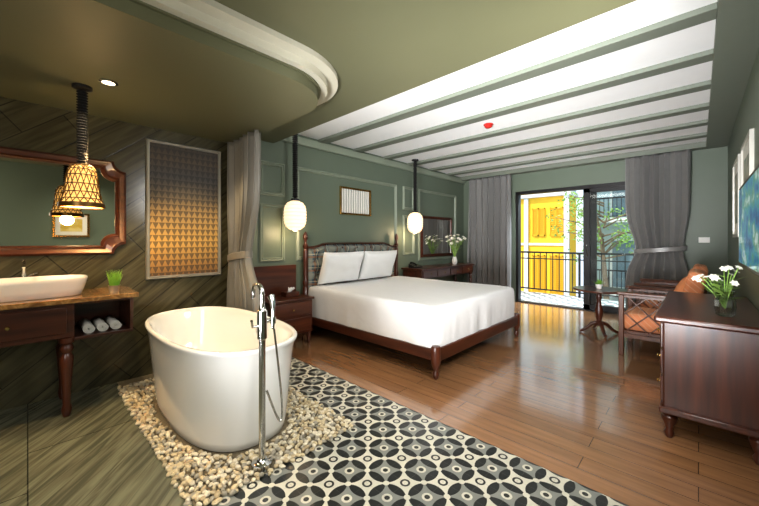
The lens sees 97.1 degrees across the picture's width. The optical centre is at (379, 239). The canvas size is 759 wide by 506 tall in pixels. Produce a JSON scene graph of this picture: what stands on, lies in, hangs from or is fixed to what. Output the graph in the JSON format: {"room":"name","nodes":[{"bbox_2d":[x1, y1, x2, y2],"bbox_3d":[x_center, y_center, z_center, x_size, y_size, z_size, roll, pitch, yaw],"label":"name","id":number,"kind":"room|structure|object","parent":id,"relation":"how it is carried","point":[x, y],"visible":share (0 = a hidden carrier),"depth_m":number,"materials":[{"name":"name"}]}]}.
{"room":"hotel room","nodes":[
{"label":"hotel room","id":0,"kind":"room"},
{"bbox_2d":[0,97,227,410],"bbox_3d":[-2.765,-0.150,2.716,0.350,2.800,3.120,0,0,44],"label":"wall","id":1,"kind":"structure","parent":0,"point":[28,372],"depth_m":2.87,"materials":[{"name":"wood"}]},
{"bbox_2d":[0,146,125,256],"bbox_3d":[-2.677,-0.280,2.522,0.045,0.800,1.240,0,0,44],"label":"wall mirror","id":2,"kind":"object","parent":1,"relation":"attached to","point":[32,223],"visible":1,"depth_m":2.63,"materials":[{"name":"mirror"}]},
{"bbox_2d":[145,138,220,279],"bbox_3d":[-1.920,-0.285,3.327,0.030,1.310,0.670,0,0,44],"label":"wall art","id":3,"kind":"object","parent":1,"relation":"attached to","point":[183,182],"visible":1,"depth_m":3.30,"materials":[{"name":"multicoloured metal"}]},
{"bbox_2d":[129,0,326,104],"bbox_3d":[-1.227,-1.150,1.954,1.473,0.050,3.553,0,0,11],"label":"trim","id":4,"kind":"structure","parent":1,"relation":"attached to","point":[175,7],"depth_m":1.88,"materials":[{"name":"beige paint"}]},
{"bbox_2d":[0,0,317,142],"bbox_3d":[-1.968,-1.083,2.081,1.880,0.065,2.900,0,0,44],"label":"ceiling","id":5,"kind":"structure","parent":0,"point":[172,75],"depth_m":2.10,"materials":[{"name":"green paint"}]},
{"bbox_2d":[57,83,104,208],"bbox_3d":[-2.031,-0.635,2.289,0.245,0.830,0.245,0,0,4],"label":"pendant lamp","id":6,"kind":"object","parent":5,"relation":"hanging from","point":[81,189],"visible":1,"depth_m":2.26,"materials":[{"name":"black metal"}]},
{"bbox_2d":[98,78,117,85],"bbox_3d":[-1.802,-1.046,2.227,0.104,0.008,0.104,0,0,44],"label":"recessed light","id":7,"kind":"object","parent":5,"relation":"in","point":[108,82],"visible":1,"depth_m":2.22,"materials":[{"name":"silver metal"}]},
{"bbox_2d":[227,129,260,311],"bbox_3d":[-1.376,0.085,3.390,0.170,2.250,0.692,0,0,-44],"label":"curtain","id":8,"kind":"object","parent":5,"relation":"hanging from","point":[243,154],"visible":0.77,"depth_m":3.32,"materials":[{"name":"grey fabric"}]},
{"bbox_2d":[178,0,337,105],"bbox_3d":[-1.186,-1.192,1.958,1.553,0.034,3.664,0,0,11],"label":"trim","id":9,"kind":"structure","parent":5,"relation":"attached to","point":[213,8],"depth_m":1.93,"materials":[{"name":"beige paint"}]},
{"bbox_2d":[252,135,463,293],"bbox_3d":[0.077,-0.150,5.809,0.200,2.800,5.280,0,0,44],"label":"wall","id":10,"kind":"structure","parent":0,"point":[319,194],"depth_m":4.97,"materials":[{"name":"green paint"}]},
{"bbox_2d":[259,203,284,261],"bbox_3d":[-1.330,-0.090,4.166,0.028,0.720,0.340,0,0,44],"label":"trim","id":11,"kind":"structure","parent":10,"relation":"attached to","point":[261,205],"depth_m":4.14,"materials":[{"name":"green paint"}]},
{"bbox_2d":[260,160,284,196],"bbox_3d":[-1.330,-0.760,4.166,0.028,0.420,0.340,0,0,44],"label":"trim","id":12,"kind":"structure","parent":10,"relation":"attached to","point":[263,162],"depth_m":4.19,"materials":[{"name":"green paint"}]},
{"bbox_2d":[297,325,322,334],"bbox_3d":[0.122,1.200,5.698,0.018,0.100,5.180,0,0,44],"label":"baseboard","id":13,"kind":"structure","parent":10,"relation":"attached to","point":[314,328],"depth_m":4.63,"materials":[{"name":"brown wood"}]},
{"bbox_2d":[296,167,396,260],"bbox_3d":[-0.395,-0.350,5.147,0.028,1.240,2.030,0,0,44],"label":"trim","id":14,"kind":"structure","parent":10,"relation":"attached to","point":[298,168],"depth_m":5.01,"materials":[{"name":"green paint"}]},
{"bbox_2d":[339,186,370,215],"bbox_3d":[-0.362,-0.590,5.178,0.035,0.420,0.640,0,0,44],"label":"wall art","id":15,"kind":"object","parent":10,"relation":"attached to","point":[352,201],"visible":1,"depth_m":5.15,"materials":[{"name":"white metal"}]},
{"bbox_2d":[281,136,464,183],"bbox_3d":[0.133,-1.310,5.687,0.050,0.100,5.180,0,0,44],"label":"trim","id":16,"kind":"structure","parent":10,"relation":"attached to","point":[305,142],"depth_m":5.28,"materials":[{"name":"green paint"}]},
{"bbox_2d":[402,215,413,254],"bbox_3d":[0.536,-0.090,6.125,0.028,0.720,0.330,0,0,44],"label":"trim","id":17,"kind":"structure","parent":10,"relation":"attached to","point":[403,216],"depth_m":6.03,"materials":[{"name":"green paint"}]},
{"bbox_2d":[402,186,413,210],"bbox_3d":[0.536,-0.760,6.125,0.028,0.420,0.330,0,0,44],"label":"trim","id":18,"kind":"structure","parent":10,"relation":"attached to","point":[403,187],"depth_m":6.05,"materials":[{"name":"green paint"}]},
{"bbox_2d":[421,215,451,256],"bbox_3d":[1.174,-0.070,6.794,0.030,0.800,1.100,0,0,44],"label":"mirror","id":19,"kind":"object","parent":10,"relation":"attached to","point":[434,231],"visible":0.93,"depth_m":6.76,"materials":[{"name":"grey mirror"}]},
{"bbox_2d":[418,189,455,260],"bbox_3d":[1.205,-0.290,6.827,0.028,1.360,1.350,0,0,44],"label":"trim","id":20,"kind":"structure","parent":10,"relation":"attached to","point":[419,190],"depth_m":6.75,"materials":[{"name":"green paint"}]},
{"bbox_2d":[0,302,758,505],"bbox_3d":[0.577,1.310,3.179,4.550,0.120,8.400,0,0,44],"label":"floor","id":21,"kind":"structure","parent":0,"point":[561,399],"depth_m":2.10,"materials":[{"name":"brown wood"}]},
{"bbox_2d":[0,297,133,416],"bbox_3d":[-2.629,0.847,2.212,0.507,0.806,1.579,0,0,44],"label":"table","id":22,"kind":"object","parent":21,"relation":"on","point":[60,323],"visible":0.91,"depth_m":2.35,"materials":[{"name":"brown wood"}]},
{"bbox_2d":[0,286,138,310],"bbox_3d":[-2.629,0.427,2.213,0.520,0.034,1.620,0,0,44],"label":"countertop","id":23,"kind":"structure","parent":22,"relation":"on","point":[98,294],"depth_m":2.39,"materials":[{"name":"brown wood"}]},
{"bbox_2d":[21,259,37,276],"bbox_3d":[-2.602,0.275,2.485,0.152,0.270,0.094,0,0,44],"label":"tap","id":24,"kind":"object","parent":23,"relation":"on","point":[23,274],"visible":0.44,"depth_m":2.49,"materials":[{"name":"silver metal"}]},
{"bbox_2d":[0,275,87,302],"bbox_3d":[-2.498,0.343,2.365,0.372,0.135,0.664,0,0,44],"label":"vessel sink","id":25,"kind":"object","parent":23,"relation":"in","point":[56,286],"visible":1,"depth_m":2.33,"materials":[{"name":"white ceramic"}]},
{"bbox_2d":[105,269,121,292],"bbox_3d":[-2.086,0.318,2.634,0.120,0.185,0.112,0,0,44],"label":"potted grass","id":26,"kind":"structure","parent":23,"relation":"on","point":[114,281],"depth_m":2.62,"materials":[{"name":"plant"}]},
{"bbox_2d":[108,284,119,292],"bbox_3d":[-2.087,0.383,2.637,0.080,0.055,0.080,0,0,44],"label":"pot","id":27,"kind":"object","parent":23,"relation":"on","point":[113,288],"depth_m":2.61,"materials":[{"name":"stone"}]},
{"bbox_2d":[79,318,94,333],"bbox_3d":[-2.276,0.664,2.605,0.310,0.065,0.071,0,0,44],"label":"rolled towel","id":28,"kind":"object","parent":22,"relation":"on","point":[85,324],"visible":1,"depth_m":2.52,"materials":[{"name":"white fabric"}]},
{"bbox_2d":[92,316,108,330],"bbox_3d":[-2.221,0.664,2.663,0.310,0.065,0.071,0,0,44],"label":"rolled towel","id":29,"kind":"object","parent":22,"relation":"on","point":[99,323],"visible":1,"depth_m":2.58,"materials":[{"name":"white fabric"}]},
{"bbox_2d":[74,297,133,339],"bbox_3d":[-2.229,0.582,2.679,0.443,0.276,0.351,0,0,44],"label":"towel shelf","id":30,"kind":"object","parent":22,"relation":"attached to","point":[121,309],"depth_m":2.73,"materials":[{"name":"brown wood"}]},
{"bbox_2d":[104,315,121,328],"bbox_3d":[-2.166,0.664,2.721,0.310,0.065,0.071,0,0,44],"label":"rolled towel","id":31,"kind":"object","parent":22,"relation":"on","point":[110,320],"visible":0.99,"depth_m":2.63,"materials":[{"name":"white fabric"}]},
{"bbox_2d":[166,469,172,476],"bbox_3d":[-1.113,1.240,1.780,0.032,0.023,0.042,0,0,-2],"label":"pebble","id":32,"kind":"object","parent":21,"relation":"on","point":[170,472],"visible":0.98,"depth_m":1.77,"materials":[{"name":"beige stone"}]},
{"bbox_2d":[172,475,179,479],"bbox_3d":[-1.057,1.238,1.743,0.039,0.024,0.030,0,0,-8],"label":"pebble","id":33,"kind":"object","parent":21,"relation":"on","point":[177,477],"visible":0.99,"depth_m":1.74,"materials":[{"name":"beige stone"}]},
{"bbox_2d":[173,456,179,461],"bbox_3d":[-1.149,1.239,1.893,0.040,0.025,0.031,0,0,24],"label":"pebble","id":34,"kind":"object","parent":21,"relation":"on","point":[176,458],"visible":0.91,"depth_m":1.89,"materials":[{"name":"beige stone"}]},
{"bbox_2d":[176,464,183,468],"bbox_3d":[-1.091,1.239,1.829,0.030,0.024,0.043,0,0,32],"label":"pebble","id":35,"kind":"object","parent":21,"relation":"on","point":[180,466],"visible":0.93,"depth_m":1.82,"materials":[{"name":"beige stone"}]},
{"bbox_2d":[182,493,189,498],"bbox_3d":[-0.936,1.241,1.623,0.026,0.019,0.031,0,0,35],"label":"pebble","id":36,"kind":"object","parent":21,"relation":"on","point":[185,495],"visible":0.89,"depth_m":1.62,"materials":[{"name":"beige stone"}]},
{"bbox_2d":[183,501,191,505],"bbox_3d":[-0.903,1.241,1.577,0.037,0.019,0.025,0,0,-9],"label":"pebble","id":37,"kind":"object","parent":21,"relation":"on","point":[187,503],"visible":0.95,"depth_m":1.57,"materials":[{"name":"beige stone"}]},
{"bbox_2d":[203,498,209,505],"bbox_3d":[-0.820,1.239,1.586,0.030,0.022,0.037,0,0,-18],"label":"pebble","id":38,"kind":"object","parent":21,"relation":"on","point":[206,501],"visible":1,"depth_m":1.58,"materials":[{"name":"beige stone"}]},
{"bbox_2d":[203,476,209,482],"bbox_3d":[-0.896,1.238,1.734,0.035,0.026,0.040,0,0,-12],"label":"pebble","id":39,"kind":"object","parent":21,"relation":"on","point":[205,478],"visible":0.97,"depth_m":1.72,"materials":[{"name":"beige stone"}]},
{"bbox_2d":[204,490,209,497],"bbox_3d":[-0.839,1.239,1.631,0.030,0.025,0.040,0,0,-13],"label":"pebble","id":40,"kind":"object","parent":21,"relation":"on","point":[207,493],"visible":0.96,"depth_m":1.62,"materials":[{"name":"beige stone"}]},
{"bbox_2d":[211,500,218,505],"bbox_3d":[-0.777,1.242,1.584,0.030,0.018,0.033,0,0,-44],"label":"pebble","id":41,"kind":"object","parent":21,"relation":"on","point":[214,502],"visible":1,"depth_m":1.58,"materials":[{"name":"beige stone"}]},
{"bbox_2d":[214,490,220,498],"bbox_3d":[-0.791,1.240,1.635,0.029,0.021,0.042,0,0,-24],"label":"pebble","id":42,"kind":"object","parent":21,"relation":"on","point":[218,492],"visible":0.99,"depth_m":1.63,"materials":[{"name":"beige stone"}]},
{"bbox_2d":[145,306,296,451],"bbox_3d":[-1.232,0.940,2.534,1.616,0.620,0.810,0,0,44],"label":"bathtub","id":43,"kind":"object","parent":21,"relation":"on","point":[205,359],"visible":0.94,"depth_m":2.05,"materials":[{"name":"white ceramic"}]},
{"bbox_2d":[221,490,227,495],"bbox_3d":[-0.759,1.239,1.637,0.033,0.024,0.021,0,0,7],"label":"pebble","id":44,"kind":"object","parent":21,"relation":"on","point":[223,493],"visible":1,"depth_m":1.63,"materials":[{"name":"beige stone"}]},
{"bbox_2d":[229,489,236,495],"bbox_3d":[-0.720,1.238,1.644,0.028,0.026,0.039,0,0,31],"label":"pebble","id":45,"kind":"object","parent":21,"relation":"on","point":[232,492],"visible":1,"depth_m":1.64,"materials":[{"name":"beige stone"}]},
{"bbox_2d":[230,484,238,489],"bbox_3d":[-0.729,1.242,1.684,0.028,0.019,0.040,0,0,25],"label":"pebble","id":46,"kind":"object","parent":21,"relation":"on","point":[234,486],"visible":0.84,"depth_m":1.68,"materials":[{"name":"beige stone"}]},
{"bbox_2d":[117,378,354,461],"bbox_3d":[-1.186,1.238,2.538,1.903,0.026,1.049,0,0,44],"label":"pebble bed","id":47,"kind":"object","parent":21,"relation":"on","point":[321,424],"visible":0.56,"depth_m":2.33,"materials":[{"name":"beige gravel"}]},
{"bbox_2d":[242,478,249,484],"bbox_3d":[-0.685,1.239,1.719,0.033,0.024,0.038,0,0,-43],"label":"pebble","id":48,"kind":"object","parent":21,"relation":"on","point":[245,481],"visible":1,"depth_m":1.71,"materials":[{"name":"beige stone"}]},
{"bbox_2d":[250,282,282,472],"bbox_3d":[-0.630,0.744,1.877,0.174,1.013,0.162,0,0,-19],"label":"faucet","id":49,"kind":"object","parent":21,"relation":"on","point":[262,463],"visible":0.98,"depth_m":1.83,"materials":[{"name":"silver metal"}]},
{"bbox_2d":[253,264,313,342],"bbox_3d":[-1.147,0.785,4.020,0.445,0.930,0.600,0,0,44],"label":"nightstand","id":50,"kind":"object","parent":21,"relation":"on","point":[296,311],"visible":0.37,"depth_m":4.03,"materials":[{"name":"brown wood"}]},
{"bbox_2d":[281,287,298,297],"bbox_3d":[-1.094,0.632,4.107,0.130,0.112,0.180,0,0,44],"label":"tissue box","id":51,"kind":"object","parent":50,"relation":"on","point":[291,292],"visible":1,"depth_m":4.08,"materials":[{"name":"brown wood"}]},
{"bbox_2d":[302,232,519,379],"bbox_3d":[0.400,0.570,4.383,2.133,1.360,1.926,0,0,44],"label":"double bed","id":52,"kind":"object","parent":21,"relation":"on","point":[312,255],"visible":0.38,"depth_m":4.01,"materials":[{"name":"brown wood"}]},
{"bbox_2d":[308,276,514,347],"bbox_3d":[0.407,0.791,4.381,2.068,0.381,1.906,0,0,44],"label":"mattress","id":53,"kind":"object","parent":52,"relation":"on","point":[417,311],"visible":0.99,"depth_m":3.65,"materials":[{"name":"white fabric"}]},
{"bbox_2d":[317,251,363,284],"bbox_3d":[-0.516,0.370,4.579,0.229,0.426,0.710,0,0,44],"label":"pillow","id":54,"kind":"object","parent":53,"relation":"on","point":[342,266],"visible":1,"depth_m":4.47,"materials":[{"name":"white fabric"}]},
{"bbox_2d":[358,250,396,279],"bbox_3d":[-0.019,0.370,5.100,0.234,0.426,0.713,0,0,44],"label":"pillow","id":55,"kind":"object","parent":53,"relation":"on","point":[375,264],"visible":0.99,"depth_m":4.98,"materials":[{"name":"white fabric"}]},
{"bbox_2d":[401,263,474,282],"bbox_3d":[1.183,0.870,6.441,0.470,0.760,1.840,0,0,44],"label":"writing desk","id":56,"kind":"object","parent":21,"relation":"on","point":[437,270],"visible":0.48,"depth_m":6.13,"materials":[{"name":"brown wood"}]},
{"bbox_2d":[409,262,422,267],"bbox_3d":[0.634,0.434,5.886,0.160,0.107,0.200,0,0,44],"label":"telephone","id":57,"kind":"object","parent":56,"relation":"on","point":[412,264],"visible":1,"depth_m":5.84,"materials":[{"name":"black plastic"}]},
{"bbox_2d":[445,234,466,263],"bbox_3d":[1.553,0.185,6.809,0.427,0.609,0.440,0,0,11],"label":"vase","id":58,"kind":"object","parent":56,"relation":"on","point":[454,260],"visible":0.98,"depth_m":6.73,"materials":[{"name":"white plant"}]},
{"bbox_2d":[573,286,626,337],"bbox_3d":[2.953,0.951,4.507,0.610,0.597,0.610,0,0,44],"label":"round side table","id":59,"kind":"object","parent":21,"relation":"on","point":[589,289],"visible":0.93,"depth_m":4.47,"materials":[{"name":"brown wood"}]},
{"bbox_2d":[593,278,603,288],"bbox_3d":[2.952,0.582,4.502,0.169,0.143,0.153,0,0,44],"label":"potted plant","id":60,"kind":"object","parent":59,"relation":"on","point":[599,284],"visible":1,"depth_m":4.48,"materials":[{"name":"green plant"}]},
{"bbox_2d":[616,269,705,354],"bbox_3d":[3.095,0.782,3.681,0.706,0.936,0.740,0,0,44],"label":"armchair","id":61,"kind":"object","parent":21,"relation":"on","point":[637,322],"visible":0.51,"depth_m":3.59,"materials":[{"name":"brown wood"}]},
{"bbox_2d":[624,307,659,333],"bbox_3d":[3.093,0.886,3.683,0.640,0.184,0.600,0,0,44],"label":"seat cushion","id":62,"kind":"object","parent":61,"relation":"on","point":[636,314],"depth_m":3.60,"materials":[{"name":"orange fabric"}]},
{"bbox_2d":[674,276,686,291],"bbox_3d":[3.232,0.560,3.551,0.222,0.371,0.440,0,0,44],"label":"throw cushion","id":63,"kind":"object","parent":61,"relation":"on","point":[679,288],"visible":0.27,"depth_m":3.45,"materials":[{"name":"orange fabric"}]},
{"bbox_2d":[683,269,705,293],"bbox_3d":[3.276,0.558,3.509,0.207,0.488,0.610,0,0,44],"label":"cushion","id":64,"kind":"object","parent":61,"relation":"on","point":[690,286],"depth_m":3.29,"materials":[{"name":"orange fabric"}]},
{"bbox_2d":[633,264,707,308],"bbox_3d":[3.848,0.782,4.428,0.706,0.936,0.740,0,0,44],"label":"armchair","id":65,"kind":"object","parent":21,"relation":"on","point":[662,283],"visible":0.21,"depth_m":4.37,"materials":[{"name":"brown wood"}]},
{"bbox_2d":[640,299,660,308],"bbox_3d":[3.846,0.886,4.430,0.640,0.184,0.600,0,0,44],"label":"seat cushion","id":66,"kind":"object","parent":65,"relation":"on","point":[646,302],"depth_m":4.36,"materials":[{"name":"orange fabric"}]},
{"bbox_2d":[693,264,707,283],"bbox_3d":[4.028,0.558,4.256,0.207,0.488,0.610,0,0,44],"label":"cushion","id":67,"kind":"object","parent":65,"relation":"on","point":[697,266],"depth_m":4.03,"materials":[{"name":"orange fabric"}]},
{"bbox_2d":[654,291,758,464],"bbox_3d":[2.397,0.863,2.454,0.500,0.775,1.420,0,0,44],"label":"dresser","id":68,"kind":"object","parent":21,"relation":"on","point":[709,361],"visible":1,"depth_m":2.00,"materials":[{"name":"brown wood"}]},
{"bbox_2d":[691,265,743,316],"bbox_3d":[2.142,0.315,2.100,0.247,0.319,0.236,0,0,0],"label":"flower vase","id":69,"kind":"object","parent":68,"relation":"on","point":[723,300],"visible":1,"depth_m":2.08,"materials":[{"name":"clear glass"}]},
{"bbox_2d":[214,0,635,142],"bbox_3d":[-1.003,-1.405,1.521,4.150,0.390,3.420,0,0,44],"label":"ceiling","id":70,"kind":"structure","parent":0,"point":[378,50],"depth_m":1.94,"materials":[{"name":"green paint"}]},
{"bbox_2d":[298,0,716,176],"bbox_3d":[1.852,-1.500,4.519,4.550,0.200,4.860,0,0,44],"label":"ceiling","id":71,"kind":"structure","parent":0,"point":[638,14],"depth_m":3.34,"materials":[{"name":"white paint"}]},
{"bbox_2d":[283,134,306,230],"bbox_3d":[-1.034,-0.756,4.106,0.276,1.288,0.276,0,0,44],"label":"pendant lamp","id":72,"kind":"object","parent":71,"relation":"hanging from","point":[294,211],"visible":0.97,"depth_m":4.04,"materials":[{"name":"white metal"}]},
{"bbox_2d":[407,159,422,233],"bbox_3d":[0.621,-0.756,5.843,0.276,1.288,0.276,0,0,44],"label":"pendant lamp","id":73,"kind":"object","parent":71,"relation":"hanging from","point":[415,220],"visible":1,"depth_m":5.79,"materials":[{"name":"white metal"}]},
{"bbox_2d":[484,123,492,128],"bbox_3d":[1.316,-1.376,4.050,0.110,0.048,0.110,0,0,44],"label":"smoke detector","id":74,"kind":"object","parent":71,"relation":"attached to","point":[487,125],"visible":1,"depth_m":4.02,"materials":[{"name":"red plastic"}]},
{"bbox_2d":[318,2,716,143],"bbox_3d":[0.607,-1.381,3.371,3.930,0.038,0.136,0,0,44],"label":"ceiling beam","id":75,"kind":"structure","parent":71,"relation":"attached to","point":[707,13],"depth_m":2.60,"materials":[{"name":"paint"}]},
{"bbox_2d":[353,49,713,152],"bbox_3d":[1.062,-1.381,3.849,3.930,0.038,0.136,0,0,44],"label":"ceiling beam","id":76,"kind":"structure","parent":71,"relation":"attached to","point":[704,56],"depth_m":3.16,"materials":[{"name":"paint"}]},
{"bbox_2d":[382,80,710,159],"bbox_3d":[1.518,-1.381,4.327,3.930,0.038,0.136,0,0,44],"label":"ceiling beam","id":77,"kind":"structure","parent":71,"relation":"attached to","point":[705,85],"depth_m":3.69,"materials":[{"name":"paint"}]},
{"bbox_2d":[407,102,708,165],"bbox_3d":[1.973,-1.381,4.805,3.930,0.038,0.136,0,0,44],"label":"ceiling beam","id":78,"kind":"structure","parent":71,"relation":"attached to","point":[705,106],"depth_m":4.21,"materials":[{"name":"paint"}]},
{"bbox_2d":[428,119,707,170],"bbox_3d":[2.428,-1.381,5.283,3.930,0.038,0.136,0,0,44],"label":"ceiling beam","id":79,"kind":"structure","parent":71,"relation":"attached to","point":[701,122],"depth_m":4.75,"materials":[{"name":"paint"}]},
{"bbox_2d":[446,132,706,175],"bbox_3d":[2.869,-1.381,5.746,3.930,0.038,0.136,0,0,44],"label":"ceiling beam","id":80,"kind":"structure","parent":71,"relation":"attached to","point":[699,135],"depth_m":5.25,"materials":[{"name":"paint"}]},
{"bbox_2d":[521,291,625,307],"bbox_3d":[4.053,1.355,6.794,6.500,0.190,1.470,0,0,44],"label":"floor","id":81,"kind":"structure","parent":0,"point":[574,301],"depth_m":7.09,"materials":[{"name":"tile"}]},
{"bbox_2d":[521,251,633,297],"bbox_3d":[4.457,0.765,7.218,6.300,0.990,0.050,0,0,44],"label":"balcony railing","id":82,"kind":"object","parent":81,"relation":"on","point":[579,260],"visible":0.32,"depth_m":7.40,"materials":[{"name":"black metal"}]},
{"bbox_2d":[464,146,727,301],"bbox_3d":[3.466,-0.150,6.214,4.150,2.800,0.180,0,0,44],"label":"wall","id":83,"kind":"structure","parent":0,"point":[708,217],"depth_m":4.94,"materials":[{"name":"green paint"}]},
{"bbox_2d":[467,174,510,286],"bbox_3d":[2.271,-0.040,7.007,0.961,2.540,0.167,0,0,44],"label":"window curtain","id":84,"kind":"object","parent":83,"relation":"hanging from","point":[489,212],"visible":0.88,"depth_m":6.97,"materials":[{"name":"grey fabric"}]},
{"bbox_2d":[516,181,625,314],"bbox_3d":[3.670,0.140,6.014,2.388,2.228,0.148,0,0,44],"label":"door","id":85,"kind":"structure","parent":83,"relation":"in","point":[589,191],"depth_m":5.95,"materials":[{"name":"black metal"}]},
{"bbox_2d":[459,141,705,180],"bbox_3d":[3.262,-1.360,6.159,3.930,0.080,0.180,0,0,44],"label":"trim","id":86,"kind":"structure","parent":83,"relation":"attached to","point":[698,145],"depth_m":5.71,"materials":[{"name":"paint"}]},
{"bbox_2d":[625,149,691,309],"bbox_3d":[4.231,-0.040,5.114,0.211,2.540,0.778,0,0,-44],"label":"window curtain","id":87,"kind":"object","parent":86,"relation":"hanging from","point":[657,186],"visible":0.71,"depth_m":5.09,"materials":[{"name":"grey fabric"}]},
{"bbox_2d":[699,237,709,242],"bbox_3d":[4.729,0.000,4.879,0.120,0.080,0.010,0,0,44],"label":"light switch","id":88,"kind":"object","parent":83,"relation":"attached to","point":[701,239],"visible":1,"depth_m":4.87,"materials":[{"name":"white plastic"}]},
{"bbox_2d":[728,49,758,311],"bbox_3d":[2.152,-0.150,1.679,0.200,2.800,8.400,0,0,44],"label":"wall","id":89,"kind":"structure","parent":0,"point":[748,115],"depth_m":3.02,"materials":[{"name":"green paint"}]},
{"bbox_2d":[706,0,758,148],"bbox_3d":[3.213,-1.360,3.099,0.220,0.080,4.680,0,0,44],"label":"ceiling beam","id":90,"kind":"structure","parent":89,"relation":"attached to","point":[736,39],"depth_m":2.49,"materials":[{"name":"paint"}]},
{"bbox_2d":[732,154,740,236],"bbox_3d":[3.712,-0.430,3.481,0.025,0.800,0.720,0,0,44],"label":"framed picture","id":91,"kind":"object","parent":89,"relation":"attached to","point":[736,168],"visible":0.86,"depth_m":3.51,"materials":[{"name":"white paper"}]},
{"bbox_2d":[735,172,737,223],"bbox_3d":[3.711,-0.430,3.481,0.002,0.512,0.432,0,0,44],"label":"print","id":92,"kind":"object","parent":91,"relation":"attached to","point":[736,175],"depth_m":3.48},
{"bbox_2d":[741,128,753,185],"bbox_3d":[3.022,-0.430,2.756,0.025,0.800,0.720,0,0,44],"label":"framed picture","id":93,"kind":"object","parent":89,"relation":"attached to","point":[747,148],"visible":0.38,"depth_m":2.70,"materials":[{"name":"white paper"}]},
{"bbox_2d":[744,153,748,181],"bbox_3d":[3.022,-0.430,2.757,0.002,0.512,0.432,0,0,44],"label":"print","id":94,"kind":"object","parent":93,"relation":"attached to","point":[746,160],"depth_m":2.76},
{"bbox_2d":[739,164,758,276],"bbox_3d":[2.149,-0.095,1.889,0.092,0.550,1.300,0,0,44],"label":"television","id":95,"kind":"object","parent":89,"relation":"attached to","point":[749,191],"visible":1,"depth_m":1.88,"materials":[{"name":"display screen glass"},{"name":"black plastic"}]},
{"bbox_3d":[11.465,4.550,15.664,45.000,0.200,21.500,0,0,44],"label":"floor","id":96,"kind":"structure","parent":0,"visible":0},
{"bbox_2d":[521,191,578,295],"bbox_3d":[4.555,-0.650,16.928,9.450,10.200,1.200,0,0,44],"label":"building","id":97,"kind":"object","parent":96,"relation":"on","point":[537,234],"visible":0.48,"depth_m":14.07,"materials":[{"name":"paint"}]},
{"bbox_2d":[532,208,537,235],"bbox_3d":[6.656,-0.760,14.313,0.240,1.180,0.070,0,0,44],"label":"shutter","id":98,"kind":"object","parent":97,"relation":"hanging from","point":[534,210],"depth_m":14.31,"materials":[{"name":"yellow paint"}]},
{"bbox_2d":[532,255,537,291],"bbox_3d":[6.656,1.540,14.313,0.240,1.820,0.070,0,0,44],"label":"shutter","id":99,"kind":"object","parent":97,"relation":"hanging from","point":[536,256],"depth_m":14.32,"materials":[{"name":"yellow paint"}]},
{"bbox_2d":[538,208,544,235],"bbox_3d":[6.845,-0.760,14.133,0.240,1.180,0.070,0,0,44],"label":"shutter","id":100,"kind":"object","parent":97,"relation":"hanging from","point":[541,211],"depth_m":14.15,"materials":[{"name":"yellow paint"}]},
{"bbox_2d":[538,255,544,292],"bbox_3d":[6.845,1.540,14.133,0.240,1.820,0.070,0,0,44],"label":"shutter","id":101,"kind":"object","parent":97,"relation":"hanging from","point":[542,256],"depth_m":14.12,"materials":[{"name":"yellow paint"}]},
{"bbox_2d":[550,207,555,235],"bbox_3d":[7.163,-0.760,13.830,0.240,1.180,0.070,0,0,44],"label":"shutter","id":102,"kind":"object","parent":97,"relation":"hanging from","point":[552,232],"depth_m":13.84,"materials":[{"name":"yellow paint"}]},
{"bbox_2d":[550,255,555,293],"bbox_3d":[7.163,1.540,13.830,0.240,1.820,0.070,0,0,44],"label":"shutter","id":103,"kind":"object","parent":97,"relation":"hanging from","point":[554,256],"depth_m":13.83,"materials":[{"name":"yellow paint"}]},
{"bbox_2d":[556,207,562,235],"bbox_3d":[7.351,-0.760,13.650,0.240,1.180,0.070,0,0,44],"label":"shutter","id":104,"kind":"object","parent":97,"relation":"hanging from","point":[559,210],"depth_m":13.67,"materials":[{"name":"yellow paint"}]},
{"bbox_2d":[556,255,562,294],"bbox_3d":[7.351,1.540,13.650,0.240,1.820,0.070,0,0,44],"label":"shutter","id":105,"kind":"object","parent":97,"relation":"hanging from","point":[557,256],"depth_m":13.67,"materials":[{"name":"yellow paint"}]},
{"bbox_2d":[545,191,634,299],"bbox_3d":[5.799,1.513,8.634,2.714,5.877,2.101,0,0,17],"label":"street tree","id":106,"kind":"object","parent":96,"relation":"on","point":[601,235],"visible":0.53,"depth_m":8.60,"materials":[{"name":"green plant"}]},
{"bbox_2d":[597,190,634,300],"bbox_3d":[13.977,-1.150,11.270,11.300,11.200,2.400,0,0,44],"label":"building","id":107,"kind":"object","parent":96,"relation":"on","point":[610,199],"visible":0.09,"depth_m":14.37,"materials":[{"name":"black metal"}]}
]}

